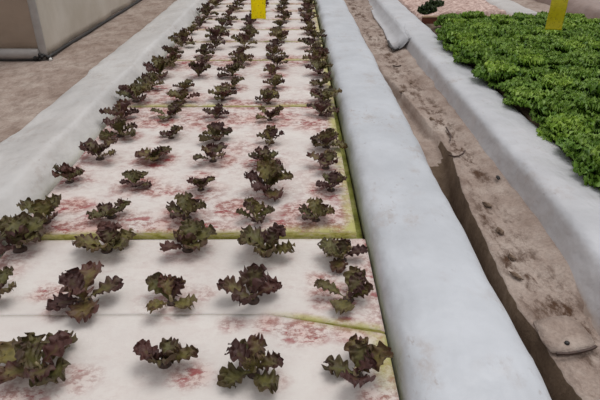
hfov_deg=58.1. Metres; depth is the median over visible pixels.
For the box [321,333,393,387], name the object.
lettuce
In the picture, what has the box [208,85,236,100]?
lettuce
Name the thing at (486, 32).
lettuce
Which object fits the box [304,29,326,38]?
lettuce
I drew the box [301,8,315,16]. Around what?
lettuce
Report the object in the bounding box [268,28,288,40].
lettuce
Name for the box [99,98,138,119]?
lettuce
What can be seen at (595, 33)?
lettuce
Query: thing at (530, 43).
lettuce
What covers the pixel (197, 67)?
lettuce
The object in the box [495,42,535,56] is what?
lettuce
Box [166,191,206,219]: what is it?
lettuce
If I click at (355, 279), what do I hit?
lettuce
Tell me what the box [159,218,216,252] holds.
lettuce
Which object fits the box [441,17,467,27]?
lettuce
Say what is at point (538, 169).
bed border
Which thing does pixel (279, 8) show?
lettuce
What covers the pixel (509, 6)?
bed border
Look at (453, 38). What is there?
lettuce
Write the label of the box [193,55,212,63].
lettuce
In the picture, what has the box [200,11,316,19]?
board
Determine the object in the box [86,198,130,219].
lettuce
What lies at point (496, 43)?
lettuce
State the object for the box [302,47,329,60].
lettuce
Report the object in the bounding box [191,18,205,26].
lettuce
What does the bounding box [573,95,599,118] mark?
lettuce
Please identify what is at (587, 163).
lettuce
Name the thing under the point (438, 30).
lettuce
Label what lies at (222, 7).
board
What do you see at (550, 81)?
lettuce
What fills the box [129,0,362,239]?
channel
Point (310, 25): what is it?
lettuce
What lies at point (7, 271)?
lettuce
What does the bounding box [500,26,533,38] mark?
lettuce
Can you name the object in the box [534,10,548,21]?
lettuce
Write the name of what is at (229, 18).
lettuce
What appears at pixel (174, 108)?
lettuce
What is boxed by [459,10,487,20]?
lettuce
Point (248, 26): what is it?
lettuce
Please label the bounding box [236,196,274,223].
lettuce
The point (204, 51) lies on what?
lettuce
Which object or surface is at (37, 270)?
board
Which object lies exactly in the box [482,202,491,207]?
clod
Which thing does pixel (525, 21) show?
lettuce
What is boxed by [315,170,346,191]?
lettuce
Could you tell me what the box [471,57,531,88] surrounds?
lettuce
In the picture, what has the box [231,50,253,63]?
lettuce
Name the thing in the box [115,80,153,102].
lettuce
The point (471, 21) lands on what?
lettuce
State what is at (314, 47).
lettuce
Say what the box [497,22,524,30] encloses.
lettuce
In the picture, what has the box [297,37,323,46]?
lettuce
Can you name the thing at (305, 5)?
lettuce
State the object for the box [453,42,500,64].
lettuce
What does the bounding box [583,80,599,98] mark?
lettuce
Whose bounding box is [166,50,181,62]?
lettuce
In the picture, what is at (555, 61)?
lettuce
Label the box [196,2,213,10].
lettuce
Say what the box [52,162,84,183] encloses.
lettuce
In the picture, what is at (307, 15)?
lettuce
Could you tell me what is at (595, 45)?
lettuce
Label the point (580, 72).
lettuce
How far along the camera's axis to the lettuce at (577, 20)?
4.75 m
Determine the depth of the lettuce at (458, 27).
4.38 m
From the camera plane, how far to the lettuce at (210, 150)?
2.34 m
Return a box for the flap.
[368,0,410,49]
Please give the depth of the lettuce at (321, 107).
2.84 m
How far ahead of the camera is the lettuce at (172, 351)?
1.32 m
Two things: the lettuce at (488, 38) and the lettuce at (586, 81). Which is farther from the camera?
the lettuce at (488, 38)
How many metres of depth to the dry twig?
2.74 m
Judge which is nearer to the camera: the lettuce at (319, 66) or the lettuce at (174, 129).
the lettuce at (174, 129)
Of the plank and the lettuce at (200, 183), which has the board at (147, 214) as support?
the lettuce at (200, 183)
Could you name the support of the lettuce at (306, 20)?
on the board at (237, 24)
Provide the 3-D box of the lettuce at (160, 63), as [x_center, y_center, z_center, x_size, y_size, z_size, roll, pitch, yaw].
[-0.902,-0.856,3.474,0.194,0.119,0.205,-16,33,-27]
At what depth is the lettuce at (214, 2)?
5.84 m
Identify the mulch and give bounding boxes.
[398,0,506,20]
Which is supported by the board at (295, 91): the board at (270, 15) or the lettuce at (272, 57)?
the lettuce at (272, 57)
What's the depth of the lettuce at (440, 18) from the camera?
4.97 m
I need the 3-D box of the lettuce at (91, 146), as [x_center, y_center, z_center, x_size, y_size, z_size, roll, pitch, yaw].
[-0.875,-0.216,2.347,0.164,0.090,0.158,-5,29,-10]
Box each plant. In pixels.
[417,3,436,14]
[424,0,443,6]
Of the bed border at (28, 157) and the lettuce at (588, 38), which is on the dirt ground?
the bed border at (28, 157)
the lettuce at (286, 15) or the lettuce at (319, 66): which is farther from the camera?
the lettuce at (286, 15)
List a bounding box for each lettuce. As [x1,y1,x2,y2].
[0,211,48,254]
[0,266,16,297]
[0,330,77,386]
[16,193,60,224]
[46,260,123,322]
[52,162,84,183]
[72,221,136,253]
[79,137,117,160]
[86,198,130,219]
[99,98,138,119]
[99,116,137,140]
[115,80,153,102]
[119,169,151,187]
[133,336,198,368]
[135,145,171,161]
[136,71,164,89]
[143,55,175,79]
[145,272,196,313]
[150,102,181,119]
[159,124,182,138]
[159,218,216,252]
[161,45,183,54]
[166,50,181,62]
[166,88,199,106]
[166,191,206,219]
[168,35,195,46]
[172,79,194,88]
[173,29,192,41]
[182,24,198,33]
[186,176,214,191]
[188,60,210,75]
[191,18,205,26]
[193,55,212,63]
[193,142,227,162]
[195,15,212,20]
[195,44,214,55]
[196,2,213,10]
[198,121,232,141]
[199,5,218,15]
[202,103,229,118]
[205,25,228,37]
[206,34,224,48]
[207,0,220,6]
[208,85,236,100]
[215,17,232,26]
[216,263,281,305]
[217,61,244,77]
[217,333,283,393]
[221,6,237,15]
[221,75,244,88]
[224,14,237,21]
[226,5,242,10]
[228,45,249,55]
[230,34,257,45]
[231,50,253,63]
[232,0,243,5]
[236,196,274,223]
[237,222,294,257]
[238,28,258,37]
[239,24,253,31]
[241,14,255,24]
[244,160,293,200]
[248,146,281,165]
[255,88,279,103]
[256,105,283,120]
[256,125,284,145]
[263,63,279,75]
[263,74,284,88]
[265,45,285,55]
[266,38,284,46]
[267,53,288,66]
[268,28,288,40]
[272,19,286,26]
[275,5,287,10]
[275,11,291,20]
[276,0,289,6]
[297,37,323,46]
[298,2,315,11]
[298,197,334,221]
[300,12,318,18]
[300,16,314,24]
[300,22,315,31]
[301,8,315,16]
[302,0,316,6]
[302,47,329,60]
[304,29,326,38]
[304,44,328,53]
[305,58,332,75]
[306,101,339,116]
[306,149,337,169]
[309,74,332,87]
[310,86,341,103]
[310,128,347,148]
[314,266,373,314]
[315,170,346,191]
[317,237,367,273]
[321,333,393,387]
[433,13,460,26]
[435,22,468,37]
[437,23,478,40]
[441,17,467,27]
[442,31,478,52]
[449,37,488,56]
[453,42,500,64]
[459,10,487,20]
[467,18,495,25]
[471,21,496,30]
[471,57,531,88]
[475,53,521,68]
[476,28,505,37]
[479,35,504,43]
[487,13,512,22]
[489,37,522,49]
[493,18,521,28]
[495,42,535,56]
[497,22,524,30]
[498,76,541,96]
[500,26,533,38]
[502,85,553,108]
[509,34,542,44]
[512,12,537,20]
[513,53,550,72]
[520,18,545,26]
[521,67,550,80]
[522,23,544,29]
[523,39,555,51]
[529,97,580,122]
[530,26,566,38]
[533,48,564,57]
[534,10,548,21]
[535,33,563,49]
[536,71,586,90]
[536,113,596,141]
[545,17,573,21]
[545,20,576,30]
[547,55,580,73]
[547,85,587,101]
[552,39,591,53]
[555,131,599,159]
[556,64,598,80]
[562,48,599,59]
[563,27,595,38]
[565,12,585,19]
[569,34,598,41]
[571,143,599,188]
[572,16,599,25]
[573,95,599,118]
[576,24,599,30]
[577,53,599,70]
[581,77,599,91]
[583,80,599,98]
[586,115,599,134]
[588,41,599,52]
[590,30,599,38]
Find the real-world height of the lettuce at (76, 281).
0.095 m
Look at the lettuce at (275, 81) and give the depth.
3.27 m
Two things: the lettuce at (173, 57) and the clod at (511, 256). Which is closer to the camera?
the clod at (511, 256)
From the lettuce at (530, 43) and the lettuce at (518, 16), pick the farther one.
the lettuce at (518, 16)
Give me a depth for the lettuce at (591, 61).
3.60 m
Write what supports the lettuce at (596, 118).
on the bed
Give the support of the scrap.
on the dirt ground
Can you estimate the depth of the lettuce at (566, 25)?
4.57 m
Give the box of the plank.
[421,15,534,24]
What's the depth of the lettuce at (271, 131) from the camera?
2.52 m
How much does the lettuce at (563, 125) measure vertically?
0.115 m
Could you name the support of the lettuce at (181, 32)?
on the board at (295, 50)
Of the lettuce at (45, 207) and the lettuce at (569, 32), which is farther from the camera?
the lettuce at (569, 32)
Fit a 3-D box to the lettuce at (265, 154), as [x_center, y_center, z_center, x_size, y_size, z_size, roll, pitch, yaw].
[-0.153,-0.187,2.299,0.134,0.086,0.156,-5,29,-9]
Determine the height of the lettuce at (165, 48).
0.087 m
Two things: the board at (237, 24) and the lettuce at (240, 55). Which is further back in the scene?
the board at (237, 24)
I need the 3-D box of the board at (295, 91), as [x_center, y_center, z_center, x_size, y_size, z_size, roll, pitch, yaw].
[-0.400,-0.751,3.446,1.177,0.029,1.002,0,29,0]
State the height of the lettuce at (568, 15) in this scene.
0.138 m
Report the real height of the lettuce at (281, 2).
0.068 m
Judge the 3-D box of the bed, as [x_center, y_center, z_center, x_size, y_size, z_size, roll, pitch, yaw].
[2.005,-0.305,2.790,1.498,0.109,5.756,0,29,0]
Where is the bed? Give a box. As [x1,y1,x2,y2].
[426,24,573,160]
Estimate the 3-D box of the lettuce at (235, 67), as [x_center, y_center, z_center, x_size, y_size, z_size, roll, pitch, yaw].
[-0.453,-0.839,3.481,0.167,0.087,0.176,22,35,34]
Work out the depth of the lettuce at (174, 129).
2.57 m
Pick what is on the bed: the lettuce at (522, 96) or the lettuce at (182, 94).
the lettuce at (522, 96)
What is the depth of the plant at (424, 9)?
5.79 m
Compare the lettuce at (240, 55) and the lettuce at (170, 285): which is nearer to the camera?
the lettuce at (170, 285)
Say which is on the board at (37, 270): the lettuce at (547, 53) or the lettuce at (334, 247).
the lettuce at (334, 247)
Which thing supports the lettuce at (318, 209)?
on the board at (147, 214)
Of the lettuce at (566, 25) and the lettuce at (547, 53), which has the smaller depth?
the lettuce at (547, 53)
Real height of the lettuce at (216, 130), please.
0.084 m
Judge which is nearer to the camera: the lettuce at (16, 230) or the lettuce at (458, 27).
the lettuce at (16, 230)
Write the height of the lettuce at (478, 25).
0.140 m
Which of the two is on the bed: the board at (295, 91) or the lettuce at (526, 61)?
the lettuce at (526, 61)
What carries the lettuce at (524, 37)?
on the bed
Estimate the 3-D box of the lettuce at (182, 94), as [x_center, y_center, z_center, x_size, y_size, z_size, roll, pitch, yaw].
[-0.651,-0.581,3.034,0.176,0.072,0.174,-14,32,-24]
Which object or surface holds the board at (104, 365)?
on the channel
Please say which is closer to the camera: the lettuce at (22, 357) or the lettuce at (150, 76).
the lettuce at (22, 357)
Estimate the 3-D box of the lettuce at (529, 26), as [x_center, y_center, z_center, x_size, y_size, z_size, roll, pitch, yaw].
[1.990,-1.452,4.636,0.288,0.120,0.277,10,30,18]
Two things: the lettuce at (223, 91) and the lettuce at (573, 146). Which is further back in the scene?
the lettuce at (223, 91)
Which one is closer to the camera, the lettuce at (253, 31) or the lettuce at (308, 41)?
the lettuce at (308, 41)
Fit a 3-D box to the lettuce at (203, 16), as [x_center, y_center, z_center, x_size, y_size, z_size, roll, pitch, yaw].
[-0.911,-1.714,5.106,0.139,0.064,0.134,-18,33,-29]
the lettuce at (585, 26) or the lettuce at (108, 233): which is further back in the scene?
the lettuce at (585, 26)
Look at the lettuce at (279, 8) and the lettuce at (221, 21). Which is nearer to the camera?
the lettuce at (221, 21)
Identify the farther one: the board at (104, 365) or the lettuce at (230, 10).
the lettuce at (230, 10)
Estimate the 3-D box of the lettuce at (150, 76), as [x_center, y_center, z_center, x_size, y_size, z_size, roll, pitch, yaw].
[-0.901,-0.716,3.254,0.139,0.098,0.158,-17,33,-28]
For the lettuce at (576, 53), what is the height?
0.120 m
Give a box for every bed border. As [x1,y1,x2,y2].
[0,0,208,257]
[314,0,551,399]
[375,0,599,335]
[485,0,536,14]
[535,0,599,18]
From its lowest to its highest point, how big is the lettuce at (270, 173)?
0.115 m
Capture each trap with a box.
[251,0,265,18]
[545,0,567,29]
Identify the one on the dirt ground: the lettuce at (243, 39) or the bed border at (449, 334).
the bed border at (449, 334)
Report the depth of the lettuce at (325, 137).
2.47 m
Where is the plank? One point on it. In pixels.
(425, 19)
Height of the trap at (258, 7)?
1.119 m
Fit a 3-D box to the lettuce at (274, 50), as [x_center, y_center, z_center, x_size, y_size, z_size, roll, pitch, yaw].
[-0.184,-1.092,3.945,0.147,0.085,0.142,-5,29,-9]
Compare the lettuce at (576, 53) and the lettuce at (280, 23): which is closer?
the lettuce at (576, 53)
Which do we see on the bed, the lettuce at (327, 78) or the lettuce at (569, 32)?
the lettuce at (569, 32)
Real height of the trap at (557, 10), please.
1.127 m
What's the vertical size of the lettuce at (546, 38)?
0.119 m
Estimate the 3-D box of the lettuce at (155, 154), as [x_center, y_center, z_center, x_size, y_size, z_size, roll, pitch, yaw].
[-0.634,-0.204,2.346,0.169,0.071,0.145,-14,32,-24]
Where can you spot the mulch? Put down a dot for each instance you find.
(450, 6)
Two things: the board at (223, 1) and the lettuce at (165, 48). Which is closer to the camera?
the lettuce at (165, 48)
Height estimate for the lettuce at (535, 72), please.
0.112 m
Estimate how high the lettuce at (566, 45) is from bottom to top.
0.132 m
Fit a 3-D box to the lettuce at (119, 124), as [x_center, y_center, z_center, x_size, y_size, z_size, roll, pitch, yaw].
[-0.859,-0.352,2.585,0.177,0.102,0.171,1,29,2]
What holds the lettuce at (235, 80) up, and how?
on the board at (295, 91)
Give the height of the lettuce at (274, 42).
0.071 m
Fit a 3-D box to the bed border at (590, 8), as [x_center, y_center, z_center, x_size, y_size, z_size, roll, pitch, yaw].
[3.517,-3.045,7.806,0.708,0.258,6.551,0,29,0]
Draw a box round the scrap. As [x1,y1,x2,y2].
[533,315,597,354]
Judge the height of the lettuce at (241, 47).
0.080 m
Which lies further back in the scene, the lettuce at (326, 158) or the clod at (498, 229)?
the lettuce at (326, 158)
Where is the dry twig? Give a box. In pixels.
[449,150,465,156]
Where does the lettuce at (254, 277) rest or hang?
on the board at (37, 270)
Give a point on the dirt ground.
(548, 288)
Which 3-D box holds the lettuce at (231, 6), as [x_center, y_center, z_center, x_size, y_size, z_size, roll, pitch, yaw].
[-0.678,-2.011,5.651,0.160,0.064,0.144,11,31,19]
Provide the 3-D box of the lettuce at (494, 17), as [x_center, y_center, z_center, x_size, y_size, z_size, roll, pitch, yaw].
[1.847,-1.666,5.017,0.277,0.124,0.283,-7,29,-12]
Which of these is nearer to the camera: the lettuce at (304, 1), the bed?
the bed
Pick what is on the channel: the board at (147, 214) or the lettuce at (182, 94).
the board at (147, 214)
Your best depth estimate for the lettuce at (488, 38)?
4.18 m
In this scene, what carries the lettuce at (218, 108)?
on the board at (147, 214)
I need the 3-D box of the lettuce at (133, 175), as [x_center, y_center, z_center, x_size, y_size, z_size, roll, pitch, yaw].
[-0.643,-0.081,2.132,0.125,0.059,0.118,2,29,4]
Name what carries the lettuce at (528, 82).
on the bed
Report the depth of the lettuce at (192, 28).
4.64 m
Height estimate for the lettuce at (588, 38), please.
0.116 m
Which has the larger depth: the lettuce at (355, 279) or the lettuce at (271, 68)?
the lettuce at (271, 68)
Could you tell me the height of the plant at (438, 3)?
0.178 m
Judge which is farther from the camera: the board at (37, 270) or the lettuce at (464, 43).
the lettuce at (464, 43)
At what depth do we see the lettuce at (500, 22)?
4.78 m
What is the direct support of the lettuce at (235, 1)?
on the board at (222, 7)
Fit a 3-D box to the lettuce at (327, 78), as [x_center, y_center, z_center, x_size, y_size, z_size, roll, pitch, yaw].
[0.126,-0.725,3.291,0.142,0.078,0.126,0,29,-1]
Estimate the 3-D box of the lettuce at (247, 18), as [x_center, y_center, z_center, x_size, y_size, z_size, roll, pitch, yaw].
[-0.466,-1.638,4.924,0.130,0.102,0.136,-9,30,-17]
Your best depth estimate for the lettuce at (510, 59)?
3.59 m
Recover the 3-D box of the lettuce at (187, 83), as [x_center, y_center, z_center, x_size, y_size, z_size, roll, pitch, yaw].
[-0.688,-0.690,3.247,0.121,0.059,0.119,11,31,19]
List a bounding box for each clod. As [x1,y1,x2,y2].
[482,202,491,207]
[495,227,503,234]
[508,253,515,260]
[509,271,523,279]
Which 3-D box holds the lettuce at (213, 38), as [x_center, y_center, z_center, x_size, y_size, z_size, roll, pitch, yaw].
[-0.647,-1.218,4.160,0.154,0.099,0.140,-13,31,-23]
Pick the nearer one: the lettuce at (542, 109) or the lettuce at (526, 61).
the lettuce at (542, 109)
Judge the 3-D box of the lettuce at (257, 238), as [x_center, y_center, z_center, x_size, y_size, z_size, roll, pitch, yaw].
[-0.114,0.144,1.726,0.190,0.094,0.159,14,32,24]
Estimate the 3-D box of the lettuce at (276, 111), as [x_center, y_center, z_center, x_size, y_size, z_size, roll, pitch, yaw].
[-0.161,-0.445,2.786,0.141,0.071,0.126,6,29,12]
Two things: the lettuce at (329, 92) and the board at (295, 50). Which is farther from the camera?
the board at (295, 50)
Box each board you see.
[0,239,384,333]
[0,314,398,399]
[31,107,355,239]
[127,61,334,107]
[166,42,324,60]
[186,30,320,41]
[193,20,318,29]
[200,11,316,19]
[210,0,313,3]
[210,4,314,11]
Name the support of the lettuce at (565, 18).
on the bed
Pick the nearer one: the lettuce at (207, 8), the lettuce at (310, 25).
the lettuce at (310, 25)
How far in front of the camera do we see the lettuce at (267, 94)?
3.03 m
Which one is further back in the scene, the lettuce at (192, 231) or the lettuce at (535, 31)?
the lettuce at (535, 31)
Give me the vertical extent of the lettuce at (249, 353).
0.094 m
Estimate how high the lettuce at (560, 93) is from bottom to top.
0.100 m
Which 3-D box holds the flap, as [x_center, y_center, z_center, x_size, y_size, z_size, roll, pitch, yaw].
[0.932,-2.117,6.068,0.198,0.123,3.279,1,29,1]
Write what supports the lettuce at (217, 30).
on the board at (293, 35)
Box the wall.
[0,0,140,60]
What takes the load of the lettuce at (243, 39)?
on the board at (295, 50)
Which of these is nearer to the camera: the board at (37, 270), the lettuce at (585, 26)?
the board at (37, 270)
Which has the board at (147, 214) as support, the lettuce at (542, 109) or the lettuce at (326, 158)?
the lettuce at (326, 158)
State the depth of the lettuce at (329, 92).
3.03 m
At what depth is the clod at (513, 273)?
1.87 m
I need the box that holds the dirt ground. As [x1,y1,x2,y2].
[0,0,599,399]
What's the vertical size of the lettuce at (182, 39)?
0.080 m

